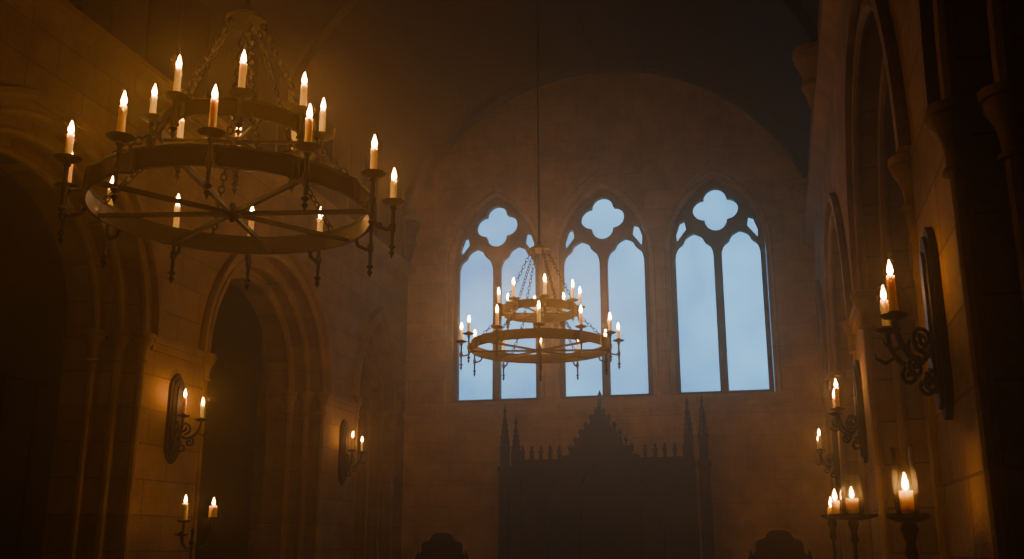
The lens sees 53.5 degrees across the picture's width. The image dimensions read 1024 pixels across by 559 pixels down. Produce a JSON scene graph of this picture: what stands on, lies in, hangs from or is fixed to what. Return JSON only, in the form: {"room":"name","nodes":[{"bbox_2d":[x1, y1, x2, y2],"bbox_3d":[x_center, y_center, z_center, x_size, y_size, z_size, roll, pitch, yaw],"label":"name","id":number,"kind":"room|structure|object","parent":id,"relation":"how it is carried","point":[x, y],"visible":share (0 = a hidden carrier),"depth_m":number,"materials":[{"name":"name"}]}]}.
{"room":"church","nodes":[
{"label":"church","id":0,"kind":"room"},
{"bbox_2d":[0,168,238,288],"bbox_3d":[-6.155,-2.152,9.922,2.400,0.200,19.500,-4,-15,14],"label":"ceiling","id":1,"kind":"structure","parent":0,"point":[3,173],"depth_m":12.80,"materials":[{"name":"stone"}]},
{"bbox_2d":[0,176,261,558],"bbox_3d":[-7.221,0.818,9.423,0.200,6.200,19.500,-4,-15,14],"label":"wall","id":2,"kind":"structure","parent":0,"point":[33,291],"depth_m":16.93,"materials":[{"name":"stone"}]},
{"bbox_2d":[0,0,407,558],"bbox_3d":[-4.641,-0.024,9.124,0.750,7.679,19.800,-4,-15,14],"label":"wall","id":3,"kind":"structure","parent":0,"point":[37,52],"depth_m":11.03,"materials":[{"name":"stone"}]},
{"bbox_2d":[0,84,161,558],"bbox_3d":[-4.456,1.019,8.909,0.640,5.550,3.720,-4,-15,14],"label":"archway","id":4,"kind":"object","parent":3,"relation":"attached to","point":[94,336],"depth_m":10.28,"materials":[{"name":"stone"}]},
{"bbox_2d":[76,0,85,10],"bbox_3d":[-4.194,-3.050,9.907,0.520,0.930,0.512,-4,-15,14],"label":"trim","id":5,"kind":"structure","parent":3,"relation":"attached to","point":[79,3],"depth_m":9.78,"materials":[{"name":"stone"}]},
{"bbox_2d":[164,374,207,463],"bbox_3d":[-3.533,1.499,10.993,0.312,0.980,0.502,-4,-15,14],"label":"wall sconce","id":6,"kind":"object","parent":3,"relation":"attached to","point":[175,418],"visible":1,"depth_m":10.96,"materials":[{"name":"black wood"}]},
{"bbox_2d":[182,390,186,413],"bbox_3d":[-3.495,1.312,10.839,0.045,0.284,0.044,-3,-15,10],"label":"candle","id":7,"kind":"object","parent":6,"relation":"on","point":[185,393],"visible":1,"depth_m":10.82,"materials":[{"name":"wax"}]},
{"bbox_2d":[200,398,204,417],"bbox_3d":[-3.407,1.421,11.174,0.042,0.244,0.046,-2,-15,9],"label":"candle","id":8,"kind":"object","parent":6,"relation":"on","point":[202,406],"visible":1,"depth_m":11.15,"materials":[{"name":"wax"}]},
{"bbox_2d":[27,0,415,276],"bbox_3d":[-4.246,-2.547,9.522,0.140,0.200,19.500,-4,-15,14],"label":"trim","id":9,"kind":"structure","parent":3,"relation":"attached to","point":[63,12],"depth_m":10.63,"materials":[{"name":"stone"}]},
{"bbox_2d":[67,0,412,263],"bbox_3d":[-4.275,-3.260,9.717,0.080,1.279,19.500,-4,-15,14],"label":"trim","id":10,"kind":"structure","parent":3,"relation":"attached to","point":[160,32],"depth_m":12.18,"materials":[{"name":"stone"}]},
{"bbox_2d":[150,336,357,412],"bbox_3d":[-3.114,1.335,13.284,0.050,0.160,5.480,-4,-15,14],"label":"trim","id":11,"kind":"structure","parent":3,"relation":"attached to","point":[162,345],"depth_m":11.34,"materials":[{"name":"stone"}]},
{"bbox_2d":[192,253,333,558],"bbox_3d":[-3.345,2.169,13.115,0.640,5.462,3.620,-4,-15,14],"label":"trim","id":12,"kind":"structure","parent":3,"relation":"attached to","point":[306,397],"depth_m":14.34,"materials":[{"name":"stone"}]},
{"bbox_2d":[283,102,307,149],"bbox_3d":[-3.083,-1.944,14.125,0.520,0.930,0.512,-4,-15,14],"label":"trim","id":13,"kind":"structure","parent":3,"relation":"attached to","point":[287,105],"depth_m":13.98,"materials":[{"name":"stone"}]},
{"bbox_2d":[338,419,365,484],"bbox_3d":[-2.409,2.589,15.266,0.312,0.980,0.502,-4,-15,14],"label":"wall sconce","id":14,"kind":"object","parent":3,"relation":"attached to","point":[344,466],"visible":1,"depth_m":15.22,"materials":[{"name":"black metal"}]},
{"bbox_2d":[351,433,353,448],"bbox_3d":[-2.374,2.402,15.111,0.044,0.284,0.045,-1,-15,3],"label":"candle","id":15,"kind":"object","parent":14,"relation":"on","point":[352,438],"visible":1,"depth_m":15.09,"materials":[{"name":"wax"}]},
{"bbox_2d":[350,306,401,558],"bbox_3d":[-2.437,3.088,16.556,0.600,5.430,2.070,-4,-15,14],"label":"trim","id":16,"kind":"structure","parent":3,"relation":"attached to","point":[368,333],"depth_m":17.23,"materials":[{"name":"stone"}]},
{"bbox_2d":[403,215,421,262],"bbox_3d":[-1.917,-0.667,18.519,0.520,0.930,0.512,-4,-15,14],"label":"trim","id":17,"kind":"structure","parent":3,"relation":"attached to","point":[411,223],"depth_m":18.39,"materials":[{"name":"stone"}]},
{"bbox_2d":[288,0,817,101],"bbox_3d":[0.323,-3.944,13.752,7.435,2.608,0.260,-4,-15,14],"label":"trim","id":18,"kind":"structure","parent":3,"relation":"attached to","point":[352,10],"depth_m":14.25,"materials":[{"name":"stone"}]},
{"bbox_2d":[405,59,807,210],"bbox_3d":[1.489,-2.783,18.177,7.435,2.608,0.260,-4,-15,14],"label":"trim","id":19,"kind":"structure","parent":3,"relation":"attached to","point":[478,113],"depth_m":18.39,"materials":[{"name":"stone"}]},
{"bbox_2d":[201,0,818,192],"bbox_3d":[-0.838,-5.244,9.385,7.608,2.591,20.000,-4,-15,14],"label":"ceiling","id":20,"kind":"structure","parent":0,"point":[405,73],"depth_m":16.35,"materials":[{"name":"stone"}]},
{"bbox_2d":[53,0,405,290],"bbox_3d":[-1.614,-3.475,6.672,1.962,6.839,1.962,-4,-15,14],"label":"chandelier","id":21,"kind":"object","parent":20,"relation":"hanging from","point":[173,151],"visible":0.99,"depth_m":5.74,"materials":[{"name":"metal"}]},
{"bbox_2d":[64,121,73,153],"bbox_3d":[-2.337,-0.741,5.366,0.040,0.218,0.040,-8,-17,28],"label":"candle","id":22,"kind":"object","parent":21,"relation":"on","point":[70,137],"visible":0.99,"depth_m":5.35,"materials":[{"name":"wax"}]},
{"bbox_2d":[68,153,72,182],"bbox_3d":[-2.526,-0.637,5.789,0.043,0.234,0.039,8,-17,-28],"label":"candle","id":23,"kind":"object","parent":21,"relation":"on","point":[71,167],"visible":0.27,"depth_m":5.77,"materials":[{"name":"wax"}]},
{"bbox_2d":[107,177,112,205],"bbox_3d":[-2.469,-0.522,6.249,0.039,0.244,0.043,-2,-15,9],"label":"candle","id":24,"kind":"object","parent":21,"relation":"on","point":[110,202],"visible":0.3,"depth_m":6.23,"materials":[{"name":"wax"}]},
{"bbox_2d":[117,92,127,131],"bbox_3d":[-1.953,-0.830,5.094,0.042,0.254,0.038,5,-16,-18],"label":"candle","id":25,"kind":"object","parent":21,"relation":"on","point":[121,124],"visible":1,"depth_m":5.08,"materials":[{"name":"wax"}]},
{"bbox_2d":[149,84,156,112],"bbox_3d":[-2.081,-1.036,5.894,0.040,0.218,0.041,-2,-15,7],"label":"candle","id":26,"kind":"object","parent":21,"relation":"on","point":[153,99],"visible":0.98,"depth_m":5.88,"materials":[{"name":"wax"}]},
{"bbox_2d":[173,194,180,227],"bbox_3d":[-2.186,-0.435,6.620,0.043,0.264,0.038,0,-15,2],"label":"candle","id":27,"kind":"object","parent":21,"relation":"on","point":[177,208],"visible":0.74,"depth_m":6.60,"materials":[{"name":"wax"}]},
{"bbox_2d":[173,56,181,90],"bbox_3d":[-1.849,-1.127,5.617,0.042,0.254,0.038,1,-15,-5],"label":"candle","id":28,"kind":"object","parent":21,"relation":"on","point":[178,71],"visible":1,"depth_m":5.60,"materials":[{"name":"wax"}]},
{"bbox_2d":[177,119,184,137],"bbox_3d":[-2.040,-0.951,6.250,0.043,0.234,0.039,10,-18,-33],"label":"candle","id":29,"kind":"object","parent":21,"relation":"on","point":[180,131],"visible":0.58,"depth_m":6.23,"materials":[{"name":"wax"}]},
{"bbox_2d":[208,85,217,126],"bbox_3d":[-1.481,-0.850,5.040,0.038,0.264,0.043,-2,-15,8],"label":"candle","id":30,"kind":"object","parent":21,"relation":"on","point":[214,102],"visible":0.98,"depth_m":5.02,"materials":[{"name":"wax"}]},
{"bbox_2d":[238,50,246,87],"bbox_3d":[-1.481,-1.142,5.579,0.038,0.264,0.043,11,-19,-37],"label":"candle","id":31,"kind":"object","parent":21,"relation":"on","point":[243,66],"visible":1,"depth_m":5.56,"materials":[{"name":"wax"}]},
{"bbox_2d":[247,207,253,235],"bbox_3d":[-1.747,-0.382,6.800,0.038,0.254,0.042,-3,-15,10],"label":"candle","id":32,"kind":"object","parent":21,"relation":"on","point":[250,223],"visible":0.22,"depth_m":6.78,"materials":[{"name":"wax"}]},
{"bbox_2d":[291,130,296,149],"bbox_3d":[-1.378,-0.917,6.439,0.043,0.264,0.038,-5,-16,19],"label":"candle","id":33,"kind":"object","parent":21,"relation":"on","point":[293,134],"visible":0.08,"depth_m":6.42,"materials":[{"name":"wax"}]},
{"bbox_2d":[300,73,306,105],"bbox_3d":[-1.190,-1.074,5.800,0.039,0.244,0.043,12,-19,-38],"label":"candle","id":34,"kind":"object","parent":21,"relation":"on","point":[303,92],"visible":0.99,"depth_m":5.78,"materials":[{"name":"wax"}]},
{"bbox_2d":[304,104,312,141],"bbox_3d":[-1.043,-0.792,5.220,0.039,0.244,0.043,7,-16,-25],"label":"candle","id":35,"kind":"object","parent":21,"relation":"on","point":[309,121],"visible":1,"depth_m":5.20,"materials":[{"name":"wax"}]},
{"bbox_2d":[317,209,323,231],"bbox_3d":[-1.273,-0.380,6.742,0.040,0.218,0.040,-2,-15,7],"label":"candle","id":36,"kind":"object","parent":21,"relation":"on","point":[320,221],"visible":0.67,"depth_m":6.72,"materials":[{"name":"wax"}]},
{"bbox_2d":[319,98,325,131],"bbox_3d":[-1.147,-0.985,6.157,0.042,0.254,0.038,0,-15,-2],"label":"candle","id":37,"kind":"object","parent":21,"relation":"on","point":[322,121],"visible":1,"depth_m":6.14,"materials":[{"name":"wax"}]},
{"bbox_2d":[370,135,377,168],"bbox_3d":[-0.758,-0.690,5.588,0.039,0.234,0.043,10,-18,-32],"label":"candle","id":38,"kind":"object","parent":21,"relation":"on","point":[374,151],"visible":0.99,"depth_m":5.57,"materials":[{"name":"wax"}]},
{"bbox_2d":[390,168,396,197],"bbox_3d":[-0.704,-0.563,6.044,0.040,0.218,0.040,1,-15,-2],"label":"candle","id":39,"kind":"object","parent":21,"relation":"on","point":[393,191],"visible":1,"depth_m":6.03,"materials":[{"name":"wax"}]},
{"bbox_2d":[455,0,623,381],"bbox_3d":[0.325,-2.056,12.617,1.935,6.412,1.935,-4,-15,14],"label":"chandelier","id":40,"kind":"object","parent":20,"relation":"hanging from","point":[504,310],"visible":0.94,"depth_m":11.86,"materials":[{"name":"metal"}]},
{"bbox_2d":[460,323,462,339],"bbox_3d":[-0.596,0.618,11.951,0.043,0.234,0.039,-5,-16,20],"label":"candle","id":41,"kind":"object","parent":40,"relation":"on","point":[461,326],"visible":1,"depth_m":11.93,"materials":[{"name":"wax"}]},
{"bbox_2d":[467,316,470,331],"bbox_3d":[-0.488,0.506,11.498,0.040,0.218,0.040,3,-15,-12],"label":"candle","id":42,"kind":"object","parent":40,"relation":"on","point":[468,323],"visible":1,"depth_m":11.48,"materials":[{"name":"wax"}]},
{"bbox_2d":[495,306,498,324],"bbox_3d":[-0.164,0.401,11.165,0.038,0.254,0.042,0,-15,1],"label":"candle","id":43,"kind":"object","parent":40,"relation":"on","point":[497,312],"visible":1,"depth_m":11.15,"materials":[{"name":"wax"}]},
{"bbox_2d":[497,288,499,302],"bbox_3d":[-0.158,0.198,11.976,0.040,0.218,0.040,-6,-16,20],"label":"candle","id":44,"kind":"object","parent":40,"relation":"on","point":[498,294],"visible":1,"depth_m":11.96,"materials":[{"name":"wax"}]},
{"bbox_2d":[512,278,515,295],"bbox_3d":[0.017,0.098,11.664,0.038,0.254,0.042,13,-19,-40],"label":"candle","id":45,"kind":"object","parent":40,"relation":"on","point":[513,281],"visible":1,"depth_m":11.65,"materials":[{"name":"wax"}]},
{"bbox_2d":[537,302,540,321],"bbox_3d":[0.293,0.360,11.030,0.038,0.264,0.043,11,-18,-36],"label":"candle","id":46,"kind":"object","parent":40,"relation":"on","point":[538,305],"visible":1,"depth_m":11.02,"materials":[{"name":"wax"}]},
{"bbox_2d":[543,275,546,293],"bbox_3d":[0.375,0.066,11.561,0.043,0.264,0.038,2,-15,-7],"label":"candle","id":47,"kind":"object","parent":40,"relation":"on","point":[544,278],"visible":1,"depth_m":11.54,"materials":[{"name":"wax"}]},
{"bbox_2d":[571,280,573,297],"bbox_3d":[0.701,0.120,11.728,0.043,0.244,0.039,-9,-17,30],"label":"candle","id":48,"kind":"object","parent":40,"relation":"on","point":[572,283],"visible":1,"depth_m":11.71,"materials":[{"name":"wax"}]},
{"bbox_2d":[578,287,581,304],"bbox_3d":[0.808,0.205,12.074,0.038,0.254,0.042,-9,-17,30],"label":"candle","id":49,"kind":"object","parent":40,"relation":"on","point":[579,293],"visible":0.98,"depth_m":12.05,"materials":[{"name":"wax"}]},
{"bbox_2d":[579,306,582,323],"bbox_3d":[0.756,0.398,11.132,0.043,0.244,0.039,1,-15,-2],"label":"candle","id":50,"kind":"object","parent":40,"relation":"on","point":[580,312],"visible":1,"depth_m":11.12,"materials":[{"name":"wax"}]},
{"bbox_2d":[608,313,611,329],"bbox_3d":[1.103,0.485,11.445,0.043,0.234,0.039,-4,-15,15],"label":"candle","id":51,"kind":"object","parent":40,"relation":"on","point":[609,319],"visible":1,"depth_m":11.43,"materials":[{"name":"wax"}]},
{"bbox_2d":[616,323,619,337],"bbox_3d":[1.244,0.607,11.882,0.040,0.218,0.040,-3,-15,13],"label":"candle","id":52,"kind":"object","parent":40,"relation":"on","point":[618,329],"visible":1,"depth_m":11.87,"materials":[{"name":"wax"}]},
{"bbox_2d":[563,0,599,74],"bbox_3d":[-0.850,-6.234,9.595,0.140,0.110,19.500,-4,-15,14],"label":"trim","id":53,"kind":"structure","parent":20,"relation":"attached to","point":[570,5],"depth_m":17.16,"materials":[{"name":"stone"}]},
{"bbox_2d":[247,72,832,558],"bbox_3d":[1.620,0.979,17.720,13.150,10.100,0.500,-4,-15,14],"label":"wall","id":54,"kind":"structure","parent":0,"point":[650,130],"depth_m":17.66,"materials":[{"name":"stone"}]},
{"bbox_2d":[439,175,547,401],"bbox_3d":[-0.332,0.089,18.180,2.020,4.155,0.090,-4,-15,14],"label":"trim","id":55,"kind":"structure","parent":54,"relation":"attached to","point":[443,261],"depth_m":18.48,"materials":[{"name":"stone"}]},
{"bbox_2d":[453,198,539,402],"bbox_3d":[-0.257,0.341,18.418,1.660,3.790,0.194,-4,-15,14],"label":"window","id":56,"kind":"structure","parent":54,"relation":"in","point":[493,248],"depth_m":18.50,"materials":[{"name":"glass"}]},
{"bbox_2d":[545,165,659,397],"bbox_3d":[1.568,-0.033,17.712,2.020,4.155,0.090,-4,-15,14],"label":"trim","id":57,"kind":"structure","parent":54,"relation":"attached to","point":[652,232],"depth_m":17.94,"materials":[{"name":"stone"}]},
{"bbox_2d":[559,189,653,398],"bbox_3d":[1.643,0.218,17.949,1.660,3.790,0.194,-4,-15,14],"label":"window","id":58,"kind":"structure","parent":54,"relation":"in","point":[604,252],"depth_m":17.96,"materials":[{"name":"glass"}]},
{"bbox_2d":[403,397,823,419],"bbox_3d":[1.548,2.185,17.113,7.150,0.140,0.100,-4,-15,14],"label":"trim","id":59,"kind":"structure","parent":54,"relation":"attached to","point":[815,401],"depth_m":17.01,"materials":[{"name":"stone"}]},
{"bbox_2d":[657,155,781,393],"bbox_3d":[3.496,-0.158,17.236,2.020,4.155,0.090,-4,-15,14],"label":"trim","id":60,"kind":"structure","parent":54,"relation":"attached to","point":[771,229],"depth_m":17.42,"materials":[{"name":"stone"}]},
{"bbox_2d":[670,180,774,394],"bbox_3d":[3.571,0.093,17.474,1.660,3.790,0.194,-4,-15,14],"label":"window","id":61,"kind":"structure","parent":54,"relation":"in","point":[722,324],"depth_m":17.46,"materials":[{"name":"glass"}]},
{"bbox_2d":[807,0,1023,558],"bbox_3d":[3.015,-0.520,7.237,0.750,7.679,19.800,-4,-15,14],"label":"wall","id":62,"kind":"structure","parent":0,"point":[962,468],"depth_m":5.05,"materials":[{"name":"stone"}]},
{"bbox_2d":[789,182,807,231],"bbox_3d":[4.895,-1.107,16.839,0.520,0.930,0.512,-4,-15,14],"label":"trim","id":63,"kind":"structure","parent":62,"relation":"attached to","point":[798,191],"depth_m":16.75,"materials":[{"name":"stone"}]},
{"bbox_2d":[792,41,818,111],"bbox_3d":[3.729,-2.384,12.446,0.520,0.930,0.512,-4,-15,14],"label":"trim","id":64,"kind":"structure","parent":62,"relation":"attached to","point":[804,56],"depth_m":12.35,"materials":[{"name":"stone"}]},
{"bbox_2d":[803,0,840,249],"bbox_3d":[2.546,-2.986,7.848,0.140,0.200,19.500,-4,-15,14],"label":"trim","id":65,"kind":"structure","parent":62,"relation":"attached to","point":[830,11],"depth_m":11.53,"materials":[{"name":"stone"}]},
{"bbox_2d":[814,416,840,487],"bbox_3d":[4.254,2.323,13.740,0.312,0.980,0.502,-4,-15,14],"label":"wall sconce","id":66,"kind":"object","parent":62,"relation":"attached to","point":[835,457],"visible":0.98,"depth_m":13.61,"materials":[{"name":"black metal"}]},
{"bbox_2d":[818,429,821,447],"bbox_3d":[4.130,2.147,13.626,0.045,0.284,0.044,1,-15,-2],"label":"candle","id":67,"kind":"object","parent":66,"relation":"on","point":[819,435],"visible":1,"depth_m":13.61,"materials":[{"name":"wax"}]},
{"bbox_2d":[815,280,845,558],"bbox_3d":[4.899,2.613,14.747,0.600,5.430,2.070,-4,-15,14],"label":"trim","id":68,"kind":"structure","parent":62,"relation":"attached to","point":[822,345],"depth_m":15.47,"materials":[{"name":"stone"}]},
{"bbox_2d":[828,305,859,396],"bbox_3d":[3.766,0.890,11.588,0.050,0.160,5.480,-4,-15,14],"label":"trim","id":69,"kind":"structure","parent":62,"relation":"attached to","point":[854,318],"depth_m":9.66,"materials":[{"name":"stone"}]},
{"bbox_2d":[828,360,867,462],"bbox_3d":[3.179,1.253,9.662,0.312,0.980,0.502,-4,-15,14],"label":"wall sconce","id":70,"kind":"object","parent":62,"relation":"attached to","point":[859,423],"visible":1,"depth_m":9.54,"materials":[{"name":"black metal"}]},
{"bbox_2d":[832,390,834,411],"bbox_3d":[3.143,1.185,9.881,0.042,0.244,0.046,1,-15,-2],"label":"candle","id":71,"kind":"object","parent":70,"relation":"on","point":[833,398],"visible":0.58,"depth_m":9.87,"materials":[{"name":"wax"}]},
{"bbox_2d":[834,379,839,406],"bbox_3d":[3.056,1.077,9.549,0.045,0.284,0.044,7,-16,-25],"label":"candle","id":72,"kind":"object","parent":70,"relation":"on","point":[836,390],"visible":1,"depth_m":9.53,"materials":[{"name":"wax"}]},
{"bbox_2d":[823,193,873,558],"bbox_3d":[3.991,1.694,11.307,0.640,5.462,3.620,-4,-15,14],"label":"trim","id":73,"kind":"structure","parent":62,"relation":"attached to","point":[833,219],"depth_m":12.59,"materials":[{"name":"stone"}]},
{"bbox_2d":[844,0,950,558],"bbox_3d":[2.880,0.545,7.100,0.640,5.550,3.720,-4,-15,14],"label":"archway","id":74,"kind":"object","parent":62,"relation":"attached to","point":[891,89],"depth_m":8.41,"materials":[{"name":"stone"}]},
{"bbox_2d":[873,227,953,419],"bbox_3d":[1.982,0.215,5.076,0.312,0.980,0.502,-4,-15,14],"label":"wall sconce","id":75,"kind":"object","parent":62,"relation":"attached to","point":[936,343],"visible":1,"depth_m":4.95,"materials":[{"name":"black metal"}]},
{"bbox_2d":[880,285,890,325],"bbox_3d":[1.945,0.147,5.295,0.046,0.244,0.042,-2,-15,8],"label":"candle","id":76,"kind":"object","parent":75,"relation":"on","point":[884,305],"visible":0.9,"depth_m":5.28,"materials":[{"name":"wax"}]},
{"bbox_2d":[886,261,897,310],"bbox_3d":[1.855,0.040,4.965,0.045,0.284,0.044,-9,-17,32],"label":"candle","id":77,"kind":"object","parent":75,"relation":"on","point":[890,279],"visible":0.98,"depth_m":4.95,"materials":[{"name":"wax"}]},
{"bbox_2d":[916,0,1023,558],"bbox_3d":[1.731,-0.492,2.714,0.640,5.330,3.720,-4,-15,14],"label":"archway","id":78,"kind":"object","parent":62,"relation":"attached to","point":[952,118],"depth_m":4.30,"materials":[{"name":"stone"}]},
{"bbox_3d":[-0.838,3.490,7.093,15.150,0.150,20.200,-4,-15,14],"label":"floor","id":79,"kind":"structure","parent":0,"visible":0},
{"bbox_2d":[175,517,219,558],"bbox_3d":[-3.109,3.208,9.846,0.412,1.789,0.462,-4,-15,14],"label":"candelabrum","id":80,"kind":"object","parent":79,"relation":"on","point":[181,534],"visible":1,"depth_m":10.02,"materials":[{"name":"metal"}]},
{"bbox_2d":[181,496,187,519],"bbox_3d":[-3.249,2.268,10.086,0.060,0.254,0.061,-1,-15,5],"label":"candle","id":81,"kind":"object","parent":80,"relation":"on","point":[184,515],"visible":1,"depth_m":10.06,"materials":[{"name":"wax"}]},
{"bbox_2d":[208,498,217,516],"bbox_3d":[-2.997,2.289,10.185,0.089,0.204,0.082,4,-15,-16],"label":"candle","id":82,"kind":"object","parent":80,"relation":"on","point":[213,510],"visible":1,"depth_m":10.15,"materials":[{"name":"wax"}]},
{"bbox_2d":[415,533,468,558],"bbox_3d":[-0.815,3.466,10.519,0.630,1.635,0.570,-4,-15,14],"label":"carved chair","id":83,"kind":"object","parent":79,"relation":"on","point":[440,545],"visible":1,"depth_m":10.90,"materials":[{"name":"brown wood"}]},
{"bbox_2d":[497,390,714,558],"bbox_3d":[1.455,3.739,16.141,3.450,3.960,0.485,-4,-15,14],"label":"altarpiece","id":84,"kind":"object","parent":79,"relation":"on","point":[602,499],"visible":1,"depth_m":16.10,"materials":[{"name":"brown wood"}]},
{"bbox_2d":[748,530,812,558],"bbox_3d":[2.616,3.260,9.754,0.630,1.645,0.570,-4,-15,14],"label":"carved chair","id":85,"kind":"object","parent":79,"relation":"on","point":[777,544],"visible":1,"depth_m":9.66,"materials":[{"name":"brown wood"}]},
{"bbox_2d":[820,514,836,558],"bbox_3d":[2.618,2.754,8.033,0.458,1.747,0.425,-4,-15,14],"label":"candle stand","id":86,"kind":"object","parent":79,"relation":"on","point":[832,523],"visible":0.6,"depth_m":8.25,"materials":[{"name":"metal"}]},
{"bbox_2d":[827,497,831,513],"bbox_3d":[2.615,1.859,8.319,0.059,0.154,0.060,-7,-16,26],"label":"pillar candle","id":87,"kind":"object","parent":86,"relation":"on","point":[829,509],"visible":0.56,"depth_m":8.30,"materials":[{"name":"wax"}]},
{"bbox_2d":[831,490,839,513],"bbox_3d":[2.337,1.612,7.337,0.065,0.194,0.060,-2,-15,8],"label":"pillar candle","id":88,"kind":"object","parent":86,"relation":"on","point":[835,505],"visible":0.88,"depth_m":7.31,"materials":[{"name":"wax"}]},
{"bbox_2d":[827,513,877,558],"bbox_3d":[2.434,2.494,6.981,0.458,1.717,0.434,-4,-15,14],"label":"candle stand","id":89,"kind":"object","parent":79,"relation":"on","point":[853,523],"visible":1,"depth_m":7.17,"materials":[{"name":"metal"}]},
{"bbox_2d":[840,475,863,513],"bbox_3d":[2.416,1.535,7.218,0.153,0.280,0.153,-4,-15,14],"label":"chimney","id":90,"kind":"object","parent":89,"relation":"on","point":[859,488],"visible":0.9,"depth_m":7.19,"materials":[{"name":"clear glass"}]},
{"bbox_2d":[846,488,858,513],"bbox_3d":[2.415,1.573,7.208,0.104,0.204,0.098,4,-15,-16],"label":"pillar candle","id":91,"kind":"object","parent":89,"relation":"on","point":[852,504],"visible":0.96,"depth_m":7.16,"materials":[{"name":"wax"}]},
{"bbox_2d":[886,513,929,558],"bbox_3d":[1.756,1.816,4.239,0.458,1.637,0.425,-4,-15,14],"label":"candle stand","id":92,"kind":"object","parent":79,"relation":"on","point":[909,529],"visible":1,"depth_m":4.44,"materials":[{"name":"metal"}]},
{"bbox_2d":[890,447,919,512],"bbox_3d":[1.753,0.902,4.529,0.106,0.300,0.106,-4,-15,14],"label":"chimney","id":93,"kind":"object","parent":92,"relation":"on","point":[910,449],"visible":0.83,"depth_m":4.51,"materials":[{"name":"clear glass"}]},
{"bbox_2d":[899,473,913,512],"bbox_3d":[1.754,0.955,4.516,0.072,0.194,0.067,-2,-15,8],"label":"pillar candle","id":94,"kind":"object","parent":92,"relation":"on","point":[906,498],"visible":0.92,"depth_m":4.49,"materials":[{"name":"wax"}]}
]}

